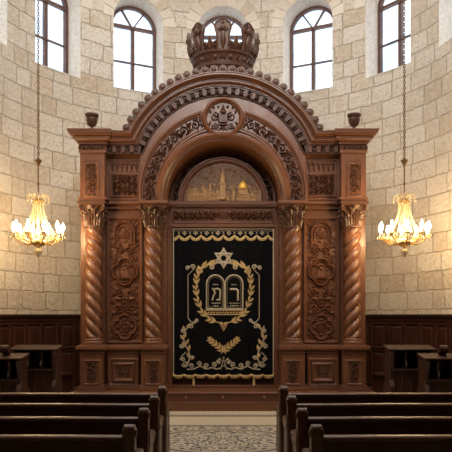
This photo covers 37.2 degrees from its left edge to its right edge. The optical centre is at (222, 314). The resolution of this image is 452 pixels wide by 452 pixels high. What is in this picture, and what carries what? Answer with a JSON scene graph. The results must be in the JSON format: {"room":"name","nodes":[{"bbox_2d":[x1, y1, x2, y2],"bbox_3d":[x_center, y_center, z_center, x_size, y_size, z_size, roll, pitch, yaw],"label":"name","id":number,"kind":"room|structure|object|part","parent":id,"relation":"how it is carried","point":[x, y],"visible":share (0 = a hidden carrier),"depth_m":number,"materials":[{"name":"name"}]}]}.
{"room":"house of worship","nodes":[
{"label":"house of worship","id":0,"kind":"room"},
{"bbox_2d":[170,411,275,411],"bbox_3d":[0.000,1.850,7.000,8.840,0.200,18.040,0,0,0],"label":"floor","id":1,"kind":"structure","parent":0,"point":[170,411],"depth_m":12.17,"materials":[{"name":"stone"}]},
{"bbox_2d":[0,345,29,392],"bbox_3d":[-3.460,1.112,10.649,0.680,1.275,0.538,0,0,0],"label":"stall","id":2,"kind":"object","parent":1,"relation":"on","point":[13,366],"visible":0.63,"depth_m":10.54,"materials":[{"name":"brown wood"}]},
{"bbox_3d":[-3.460,1.190,10.641,0.524,1.000,0.318,0,0,0],"label":"panel","id":3,"kind":"part","parent":2,"relation":"part of","materials":[{"name":"brown wood"}]},
{"bbox_2d":[0,378,17,381],"bbox_3d":[-3.460,1.167,10.645,0.520,0.325,0.390,0,0,0],"label":"shelf","id":4,"kind":"object","parent":2,"relation":"attached to","point":[1,379],"depth_m":10.45,"materials":[{"name":"brown wood"}]},
{"bbox_2d":[11,345,62,392],"bbox_3d":[-3.170,1.133,11.449,0.800,1.235,0.538,0,0,0],"label":"stall","id":5,"kind":"object","parent":1,"relation":"on","point":[44,361],"visible":0.44,"depth_m":11.30,"materials":[{"name":"brown wood"}]},
{"bbox_3d":[-3.170,1.140,11.441,0.644,1.100,0.318,0,0,0],"label":"panel","id":6,"kind":"part","parent":5,"relation":"part of","materials":[{"name":"brown wood"}]},
{"bbox_2d":[27,367,52,370],"bbox_3d":[-3.170,1.117,11.445,0.640,0.425,0.390,0,0,0],"label":"shelf","id":7,"kind":"object","parent":5,"relation":"attached to","point":[28,368],"depth_m":11.25,"materials":[{"name":"brown wood"}]},
{"bbox_2d":[61,372,74,392],"bbox_3d":[-3.630,1.478,13.331,0.497,0.545,1.703,0,0,25],"label":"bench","id":8,"kind":"object","parent":1,"relation":"on","point":[66,378],"visible":0.13,"depth_m":13.82,"materials":[{"name":"brown wood"}]},
{"bbox_3d":[-3.630,1.228,13.331,0.497,0.045,1.703,0,0,25],"label":"seat","id":9,"kind":"part","parent":8,"relation":"part of","materials":[{"name":"brown wood"}]},
{"bbox_2d":[0,424,143,451],"bbox_3d":[-2.240,1.282,5.242,3.204,0.937,0.606,0,0,0],"label":"pew","id":10,"kind":"object","parent":1,"relation":"on","point":[126,442],"visible":1,"depth_m":5.00,"materials":[{"name":"brown wood"}]},
{"bbox_3d":[-2.240,0.916,5.002,3.030,0.047,0.087,0,0,0],"label":"rail","id":11,"kind":"part","parent":10,"relation":"part of","materials":[{"name":"brown wood"}]},
{"bbox_3d":[-2.240,1.280,5.009,3.030,0.700,0.042,0,0,0],"label":"backrest","id":12,"kind":"part","parent":10,"relation":"part of","materials":[{"name":"brown wood"}]},
{"bbox_3d":[-0.695,1.282,5.242,0.086,0.937,0.606,0,0,0],"label":"panel","id":13,"kind":"part","parent":10,"relation":"part of","materials":[{"name":"brown wood"}]},
{"bbox_2d":[0,407,155,451],"bbox_3d":[-2.240,1.282,6.142,3.204,0.937,0.606,0,0,0],"label":"pew","id":14,"kind":"object","parent":1,"relation":"on","point":[9,425],"visible":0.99,"depth_m":5.90,"materials":[{"name":"brown wood"}]},
{"bbox_3d":[-2.240,0.916,5.902,3.030,0.047,0.087,0,0,0],"label":"rail","id":15,"kind":"part","parent":14,"relation":"part of","materials":[{"name":"brown wood"}]},
{"bbox_3d":[-2.240,1.280,5.909,3.030,0.700,0.042,0,0,0],"label":"backrest","id":16,"kind":"part","parent":14,"relation":"part of","materials":[{"name":"brown wood"}]},
{"bbox_3d":[-0.695,1.282,6.142,0.086,0.937,0.606,0,0,0],"label":"panel","id":17,"kind":"part","parent":14,"relation":"part of","materials":[{"name":"brown wood"}]},
{"bbox_3d":[-0.695,1.240,6.140,0.114,0.800,0.560,0,0,0],"label":"moulding","id":18,"kind":"part","parent":14,"relation":"part of","materials":[{"name":"brown wood"}]},
{"bbox_2d":[0,395,163,451],"bbox_3d":[-2.240,1.282,7.042,3.204,0.937,0.606,0,0,0],"label":"pew","id":19,"kind":"object","parent":1,"relation":"on","point":[6,409],"visible":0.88,"depth_m":6.80,"materials":[{"name":"brown wood"}]},
{"bbox_3d":[-2.240,0.916,6.801,3.030,0.047,0.087,0,0,0],"label":"rail","id":20,"kind":"part","parent":19,"relation":"part of","materials":[{"name":"brown wood"}]},
{"bbox_3d":[-2.240,1.280,6.809,3.030,0.700,0.042,0,0,0],"label":"backrest","id":21,"kind":"part","parent":19,"relation":"part of","materials":[{"name":"brown wood"}]},
{"bbox_3d":[-0.695,1.282,7.042,0.086,0.937,0.606,0,0,0],"label":"panel","id":22,"kind":"part","parent":19,"relation":"part of","materials":[{"name":"brown wood"}]},
{"bbox_3d":[-0.695,1.240,7.040,0.114,0.800,0.560,0,0,0],"label":"moulding","id":23,"kind":"part","parent":19,"relation":"part of","materials":[{"name":"brown wood"}]},
{"bbox_2d":[0,386,170,451],"bbox_3d":[-2.240,1.282,7.952,3.204,0.937,0.606,0,0,0],"label":"pew","id":24,"kind":"object","parent":1,"relation":"on","point":[164,408],"visible":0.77,"depth_m":7.71,"materials":[{"name":"brown wood"}]},
{"bbox_3d":[-2.240,1.280,7.719,3.030,0.700,0.042,0,0,0],"label":"backrest","id":25,"kind":"part","parent":24,"relation":"part of","materials":[{"name":"brown wood"}]},
{"bbox_3d":[-2.240,0.916,7.712,3.030,0.047,0.087,0,0,0],"label":"rail","id":26,"kind":"part","parent":24,"relation":"part of","materials":[{"name":"brown wood"}]},
{"bbox_3d":[-0.695,1.282,7.952,0.086,0.937,0.606,0,0,0],"label":"panel","id":27,"kind":"part","parent":24,"relation":"part of","materials":[{"name":"brown wood"}]},
{"bbox_3d":[-0.695,1.240,7.950,0.114,0.800,0.560,0,0,0],"label":"moulding","id":28,"kind":"part","parent":24,"relation":"part of","materials":[{"name":"brown wood"}]},
{"bbox_2d":[169,412,276,451],"bbox_3d":[0.000,1.742,10.240,2.900,0.013,3.640,0,0,0],"label":"carpet runner","id":29,"kind":"object","parent":1,"relation":"on","point":[189,431],"visible":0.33,"depth_m":10.08,"materials":[{"name":"beige carpet"}]},
{"bbox_2d":[70,388,375,410],"bbox_3d":[0.000,1.577,13.153,5.580,0.346,1.893,0,0,0],"label":"platform","id":30,"kind":"object","parent":1,"relation":"on","point":[179,399],"visible":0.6,"depth_m":12.26,"materials":[{"name":"brown wood"}]},
{"bbox_2d":[67,18,378,390],"bbox_3d":[0.000,-2.031,13.110,5.694,6.870,1.780,0,0,0],"label":"torah ark","id":31,"kind":"object","parent":30,"relation":"on","point":[221,145],"visible":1,"depth_m":12.57,"materials":[{"name":"brown wood"}]},
{"bbox_3d":[-2.446,-3.229,12.735,0.802,0.351,1.030,0,0,0],"label":"pilaster cornice","id":32,"kind":"part","parent":31,"relation":"part of","materials":[{"name":"brown wood"}]},
{"bbox_3d":[-1.888,-2.648,12.820,0.725,0.946,0.360,0,0,0],"label":"panel","id":33,"kind":"part","parent":31,"relation":"part of","materials":[{"name":"brown wood"}]},
{"bbox_3d":[-1.841,-2.035,12.670,1.640,0.392,0.660,0,0,0],"label":"architrave","id":34,"kind":"part","parent":31,"relation":"part of","materials":[{"name":"brown wood"}]},
{"bbox_3d":[-1.881,-0.629,12.845,0.737,2.519,0.170,0,0,0],"label":"panel","id":35,"kind":"part","parent":31,"relation":"part of","materials":[{"name":"brown wood"}]},
{"bbox_3d":[-1.072,-0.181,12.958,0.028,3.010,0.021,0,0,0],"label":"bead moulding","id":36,"kind":"part","parent":31,"relation":"part of","materials":[{"name":"brown wood"}]},
{"bbox_3d":[-0.914,-2.915,12.553,1.340,1.818,0.055,0,0,0],"label":"spandrel panel","id":37,"kind":"part","parent":31,"relation":"part of","materials":[{"name":"brown wood"}]},
{"bbox_3d":[-0.513,-0.195,13.175,1.014,3.179,0.070,0,0,0],"label":"door","id":38,"kind":"part","parent":31,"relation":"part of","materials":[{"name":"brown wood"}]},
{"bbox_2d":[172,228,273,384],"bbox_3d":[0.005,-0.143,13.002,1.977,3.091,0.095,0,0,0],"label":"curtain","id":39,"kind":"object","parent":31,"relation":"hanging from","point":[223,278],"visible":1,"depth_m":13.02,"materials":[{"name":"black fabric"}]},
{"bbox_3d":[0.000,1.382,13.125,2.123,0.043,0.350,0,0,0],"label":"door sill","id":40,"kind":"part","parent":31,"relation":"part of","materials":[{"name":"brown wood"}]},
{"bbox_3d":[0.000,-4.690,13.000,1.240,0.480,1.240,0,0,0],"label":"crown","id":41,"kind":"part","parent":31,"relation":"part of","materials":[{"name":"brown wood"}]},
{"bbox_3d":[0.000,-2.675,12.518,2.195,1.213,0.021,0,0,0],"label":"bead moulding","id":42,"kind":"part","parent":31,"relation":"part of","materials":[{"name":"brown wood"}]},
{"bbox_3d":[0.000,-3.816,12.650,4.462,1.296,0.760,0,0,0],"label":"arched cornice","id":43,"kind":"part","parent":31,"relation":"part of","materials":[{"name":"brown wood"}]},
{"bbox_3d":[0.513,-0.195,13.175,1.014,3.179,0.070,0,0,0],"label":"door","id":44,"kind":"part","parent":31,"relation":"part of","materials":[{"name":"brown wood"}]},
{"bbox_3d":[0.914,-2.915,12.553,1.340,1.818,0.055,0,0,0],"label":"spandrel panel","id":45,"kind":"part","parent":31,"relation":"part of","materials":[{"name":"brown wood"}]},
{"bbox_3d":[1.072,-0.181,12.958,0.028,3.010,0.021,0,0,0],"label":"bead moulding","id":46,"kind":"part","parent":31,"relation":"part of","materials":[{"name":"brown wood"}]},
{"bbox_3d":[1.881,-0.629,12.845,0.737,2.519,0.170,0,0,0],"label":"panel","id":47,"kind":"part","parent":31,"relation":"part of","materials":[{"name":"brown wood"}]},
{"bbox_3d":[1.841,-2.035,12.670,1.640,0.392,0.660,0,0,0],"label":"architrave","id":48,"kind":"part","parent":31,"relation":"part of","materials":[{"name":"brown wood"}]},
{"bbox_3d":[1.888,-2.648,12.820,0.725,0.946,0.360,0,0,0],"label":"panel","id":49,"kind":"part","parent":31,"relation":"part of","materials":[{"name":"brown wood"}]},
{"bbox_3d":[2.446,-3.229,12.735,0.802,0.351,1.030,0,0,0],"label":"pilaster cornice","id":50,"kind":"part","parent":31,"relation":"part of","materials":[{"name":"brown wood"}]},
{"bbox_2d":[275,386,451,451],"bbox_3d":[2.240,1.282,7.952,3.204,0.937,0.606,0,0,0],"label":"pew","id":51,"kind":"object","parent":1,"relation":"on","point":[281,408],"visible":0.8,"depth_m":7.71,"materials":[{"name":"brown wood"}]},
{"bbox_3d":[0.695,1.240,7.950,0.114,0.800,0.560,0,0,0],"label":"moulding","id":52,"kind":"part","parent":51,"relation":"part of","materials":[{"name":"brown wood"}]},
{"bbox_3d":[0.695,1.282,7.952,0.086,0.937,0.606,0,0,0],"label":"panel","id":53,"kind":"part","parent":51,"relation":"part of","materials":[{"name":"brown wood"}]},
{"bbox_3d":[2.240,0.916,7.712,3.030,0.047,0.087,0,0,0],"label":"rail","id":54,"kind":"part","parent":51,"relation":"part of","materials":[{"name":"brown wood"}]},
{"bbox_3d":[2.240,1.280,7.719,3.030,0.700,0.042,0,0,0],"label":"backrest","id":55,"kind":"part","parent":51,"relation":"part of","materials":[{"name":"brown wood"}]},
{"bbox_2d":[282,395,451,451],"bbox_3d":[2.240,1.282,7.042,3.204,0.937,0.606,0,0,0],"label":"pew","id":56,"kind":"object","parent":1,"relation":"on","point":[314,409],"visible":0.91,"depth_m":6.80,"materials":[{"name":"brown wood"}]},
{"bbox_3d":[0.695,1.282,7.042,0.086,0.937,0.606,0,0,0],"label":"panel","id":57,"kind":"part","parent":56,"relation":"part of","materials":[{"name":"brown wood"}]},
{"bbox_3d":[0.695,1.240,7.040,0.114,0.800,0.560,0,0,0],"label":"moulding","id":58,"kind":"part","parent":56,"relation":"part of","materials":[{"name":"brown wood"}]},
{"bbox_3d":[2.240,0.916,6.801,3.030,0.047,0.087,0,0,0],"label":"rail","id":59,"kind":"part","parent":56,"relation":"part of","materials":[{"name":"brown wood"}]},
{"bbox_3d":[2.240,1.280,6.809,3.030,0.700,0.042,0,0,0],"label":"backrest","id":60,"kind":"part","parent":56,"relation":"part of","materials":[{"name":"brown wood"}]},
{"bbox_2d":[290,407,451,451],"bbox_3d":[2.240,1.282,6.142,3.204,0.937,0.606,0,0,0],"label":"pew","id":61,"kind":"object","parent":1,"relation":"on","point":[332,425],"visible":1,"depth_m":5.90,"materials":[{"name":"brown wood"}]},
{"bbox_3d":[0.695,1.282,6.142,0.086,0.937,0.606,0,0,0],"label":"panel","id":62,"kind":"part","parent":61,"relation":"part of","materials":[{"name":"brown wood"}]},
{"bbox_3d":[0.695,1.240,6.140,0.114,0.800,0.560,0,0,0],"label":"moulding","id":63,"kind":"part","parent":61,"relation":"part of","materials":[{"name":"brown wood"}]},
{"bbox_3d":[2.240,0.916,5.902,3.030,0.047,0.087,0,0,0],"label":"rail","id":64,"kind":"part","parent":61,"relation":"part of","materials":[{"name":"brown wood"}]},
{"bbox_3d":[2.240,1.280,5.909,3.030,0.700,0.042,0,0,0],"label":"backrest","id":65,"kind":"part","parent":61,"relation":"part of","materials":[{"name":"brown wood"}]},
{"bbox_2d":[302,424,451,451],"bbox_3d":[2.240,1.282,5.242,3.204,0.937,0.606,0,0,0],"label":"pew","id":66,"kind":"object","parent":1,"relation":"on","point":[319,442],"visible":1,"depth_m":5.00,"materials":[{"name":"brown wood"}]},
{"bbox_3d":[0.695,1.282,5.242,0.086,0.937,0.606,0,0,0],"label":"panel","id":67,"kind":"part","parent":66,"relation":"part of","materials":[{"name":"brown wood"}]},
{"bbox_3d":[2.240,0.916,5.002,3.030,0.047,0.087,0,0,0],"label":"rail","id":68,"kind":"part","parent":66,"relation":"part of","materials":[{"name":"brown wood"}]},
{"bbox_3d":[2.240,1.280,5.009,3.030,0.700,0.042,0,0,0],"label":"backrest","id":69,"kind":"part","parent":66,"relation":"part of","materials":[{"name":"brown wood"}]},
{"bbox_2d":[371,372,384,392],"bbox_3d":[3.630,1.478,13.331,0.497,0.545,1.703,0,0,-25],"label":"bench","id":70,"kind":"object","parent":1,"relation":"on","point":[378,378],"visible":0.14,"depth_m":13.82,"materials":[{"name":"brown wood"}]},
{"bbox_3d":[3.630,1.228,13.331,0.497,0.045,1.703,0,0,-25],"label":"seat","id":71,"kind":"part","parent":70,"relation":"part of","materials":[{"name":"brown wood"}]},
{"bbox_2d":[383,345,436,392],"bbox_3d":[3.170,1.133,11.449,0.800,1.235,0.538,0,0,0],"label":"stall","id":72,"kind":"object","parent":1,"relation":"on","point":[401,361],"visible":0.44,"depth_m":11.30,"materials":[{"name":"brown wood"}]},
{"bbox_2d":[393,367,418,370],"bbox_3d":[3.170,1.117,11.445,0.640,0.425,0.390,0,0,0],"label":"shelf","id":73,"kind":"object","parent":72,"relation":"attached to","point":[394,368],"depth_m":11.25,"materials":[{"name":"brown wood"}]},
{"bbox_3d":[3.170,1.140,11.441,0.644,1.100,0.318,0,0,0],"label":"panel","id":74,"kind":"part","parent":72,"relation":"part of","materials":[{"name":"brown wood"}]},
{"bbox_2d":[416,345,451,392],"bbox_3d":[3.460,1.112,10.649,0.680,1.275,0.538,0,0,0],"label":"stall","id":75,"kind":"object","parent":1,"relation":"on","point":[435,369],"visible":0.62,"depth_m":10.53,"materials":[{"name":"brown wood"}]},
{"bbox_2d":[428,378,451,381],"bbox_3d":[3.460,1.167,10.645,0.520,0.325,0.390,0,0,0],"label":"shelf","id":76,"kind":"object","parent":75,"relation":"attached to","point":[429,379],"depth_m":10.45,"materials":[{"name":"brown wood"}]},
{"bbox_3d":[3.460,1.190,10.641,0.524,1.000,0.318,0,0,0],"label":"panel","id":77,"kind":"part","parent":75,"relation":"part of","materials":[{"name":"brown wood"}]},
{"bbox_2d":[0,0,451,313],"bbox_3d":[0.000,-3.200,13.694,8.800,9.900,4.611,0,0,0],"label":"wall","id":78,"kind":"structure","parent":0,"point":[420,282],"depth_m":14.06,"materials":[{"name":"stone"}]},
{"bbox_2d":[0,0,6,46],"bbox_3d":[-4.540,-6.440,12.458,0.640,2.519,1.777,0,0,11],"label":"window","id":79,"kind":"structure","parent":78,"relation":"in","point":[3,3],"depth_m":12.99,"materials":[{"name":"stone"}]},
{"bbox_2d":[35,0,92,78],"bbox_3d":[-3.680,-6.440,14.393,0.640,2.519,1.778,0,0,37],"label":"window","id":80,"kind":"structure","parent":78,"relation":"in","point":[71,9],"depth_m":14.78,"materials":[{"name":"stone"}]},
{"bbox_3d":[-3.828,-6.263,14.484,0.135,2.075,1.168,0,0,37],"label":"frame","id":81,"kind":"part","parent":80,"relation":"part of","materials":[{"name":"brown wood"}]},
{"bbox_2d":[103,0,175,92],"bbox_3d":[-2.047,-6.440,15.741,1.778,2.519,0.640,0,0,-26],"label":"window","id":82,"kind":"structure","parent":78,"relation":"in","point":[148,10],"depth_m":15.85,"materials":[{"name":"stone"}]},
{"bbox_3d":[-2.139,-6.263,15.889,1.168,2.075,0.135,0,0,-27],"label":"frame","id":83,"kind":"part","parent":82,"relation":"part of","materials":[{"name":"brown wood"}]},
{"bbox_2d":[187,0,260,39],"bbox_3d":[0.015,-6.440,16.218,1.778,2.519,0.644,0,0,0],"label":"window","id":84,"kind":"structure","parent":78,"relation":"in","point":[214,14],"depth_m":15.98,"materials":[{"name":"stone"}]},
{"bbox_3d":[0.000,-6.263,16.393,1.168,2.075,0.134,0,0,0],"label":"frame","id":85,"kind":"part","parent":84,"relation":"part of","materials":[{"name":"brown wood"}]},
{"bbox_2d":[0,322,451,383],"bbox_3d":[0.000,0.830,8.187,8.740,1.340,15.567,0,0,0],"label":"wainscot","id":86,"kind":"structure","parent":78,"relation":"attached to","point":[20,333],"depth_m":14.01,"materials":[{"name":"brown wood"}]},
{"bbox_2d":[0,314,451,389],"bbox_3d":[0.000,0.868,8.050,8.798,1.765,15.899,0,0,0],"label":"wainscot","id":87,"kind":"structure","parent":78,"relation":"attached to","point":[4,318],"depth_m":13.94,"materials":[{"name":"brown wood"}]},
{"bbox_2d":[272,0,343,92],"bbox_3d":[2.075,-6.440,15.727,1.778,2.519,0.640,0,0,27],"label":"window","id":88,"kind":"structure","parent":78,"relation":"in","point":[297,10],"depth_m":15.85,"materials":[{"name":"glass"},{"name":"pale limestone"},{"name":"dark brown wood"}]},
{"bbox_3d":[2.139,-6.263,15.889,1.168,2.075,0.135,0,0,27],"label":"frame","id":89,"kind":"part","parent":88,"relation":"part of","materials":[{"name":"brown wood"}]},
{"bbox_2d":[355,0,410,78],"bbox_3d":[3.699,-6.440,14.368,0.640,2.519,1.778,0,0,-37],"label":"window","id":90,"kind":"structure","parent":78,"relation":"in","point":[374,9],"depth_m":14.78,"materials":[{"name":"glass"},{"name":"pale limestone"},{"name":"dark brown wood"}]},
{"bbox_3d":[3.828,-6.263,14.484,0.135,2.075,1.168,0,0,-37],"label":"frame","id":91,"kind":"part","parent":90,"relation":"part of","materials":[{"name":"brown wood"}]},
{"bbox_2d":[439,0,451,46],"bbox_3d":[4.545,-6.440,12.427,0.640,2.519,1.777,0,0,-10],"label":"window","id":92,"kind":"structure","parent":78,"relation":"in","point":[445,6],"depth_m":12.99,"materials":[{"name":"stone"}]},
{"bbox_3d":[0.000,-8.250,7.000,8.840,0.200,18.040,0,0,0],"label":"ceiling","id":93,"kind":"structure","parent":0,"visible":0},
{"bbox_2d":[9,0,66,257],"bbox_3d":[-3.193,-4.576,11.600,0.940,7.147,0.945,0,0,0],"label":"chandelier","id":94,"kind":"object","parent":93,"relation":"hanging from","point":[38,242],"visible":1,"depth_m":11.56,"materials":[{"name":"gold metal"}]},
{"bbox_3d":[-3.374,-1.293,11.413,0.021,0.166,0.333,0,0,44],"label":"arm","id":95,"kind":"part","parent":94,"relation":"part of","materials":[{"name":"gold metal"}]},
{"bbox_2d":[21,231,53,242],"bbox_3d":[-3.193,-1.336,11.600,0.576,0.182,0.572,0,0,0],"label":"basket","id":96,"kind":"object","parent":94,"relation":"on","point":[39,239],"depth_m":11.48,"materials":[{"name":"gold metal"}]},
{"bbox_3d":[-3.193,-2.317,11.600,0.124,0.795,0.124,0,0,0],"label":"stem","id":97,"kind":"part","parent":94,"relation":"part of","materials":[{"name":"gold metal"}]},
{"bbox_3d":[-3.193,-2.022,11.600,0.394,0.169,0.373,0,0,0],"label":"crystal crown","id":98,"kind":"part","parent":94,"relation":"part of","materials":[{"name":"gold metal"}]},
{"bbox_3d":[-3.193,-5.353,11.600,0.035,5.489,0.035,0,0,45],"label":"chain","id":99,"kind":"part","parent":94,"relation":"part of","materials":[{"name":"gold metal"}]},
{"bbox_3d":[-3.193,-1.227,11.600,0.290,0.138,0.290,0,0,0],"label":"lamp shade","id":100,"kind":"part","parent":94,"relation":"part of","materials":[{"name":"gold metal"}]},
{"bbox_2d":[377,0,432,257],"bbox_3d":[3.134,-4.576,11.600,0.940,7.147,0.945,0,0,0],"label":"chandelier","id":101,"kind":"object","parent":93,"relation":"hanging from","point":[403,241],"visible":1,"depth_m":11.56,"materials":[{"name":"gold metal"}]},
{"bbox_3d":[2.878,-1.293,11.555,0.333,0.166,0.021,0,0,-10],"label":"arm","id":102,"kind":"part","parent":101,"relation":"part of","materials":[{"name":"gold metal"}]},
{"bbox_2d":[387,231,420,241],"bbox_3d":[3.134,-1.336,11.600,0.576,0.182,0.572,0,0,0],"label":"basket","id":103,"kind":"object","parent":101,"relation":"on","point":[416,238],"depth_m":11.49,"materials":[{"name":"gold metal"}]},
{"bbox_3d":[3.134,-2.317,11.600,0.124,0.795,0.124,0,0,0],"label":"stem","id":104,"kind":"part","parent":101,"relation":"part of","materials":[{"name":"gold metal"}]},
{"bbox_3d":[3.134,-2.022,11.600,0.394,0.169,0.373,0,0,0],"label":"crystal crown","id":105,"kind":"part","parent":101,"relation":"part of","materials":[{"name":"gold metal"}]},
{"bbox_3d":[3.134,-5.353,11.600,0.035,5.489,0.035,0,0,45],"label":"chain","id":106,"kind":"part","parent":101,"relation":"part of","materials":[{"name":"gold metal"}]},
{"bbox_3d":[3.134,-1.227,11.600,0.290,0.138,0.290,0,0,0],"label":"lamp shade","id":107,"kind":"part","parent":101,"relation":"part of","materials":[{"name":"gold metal"}]}
]}

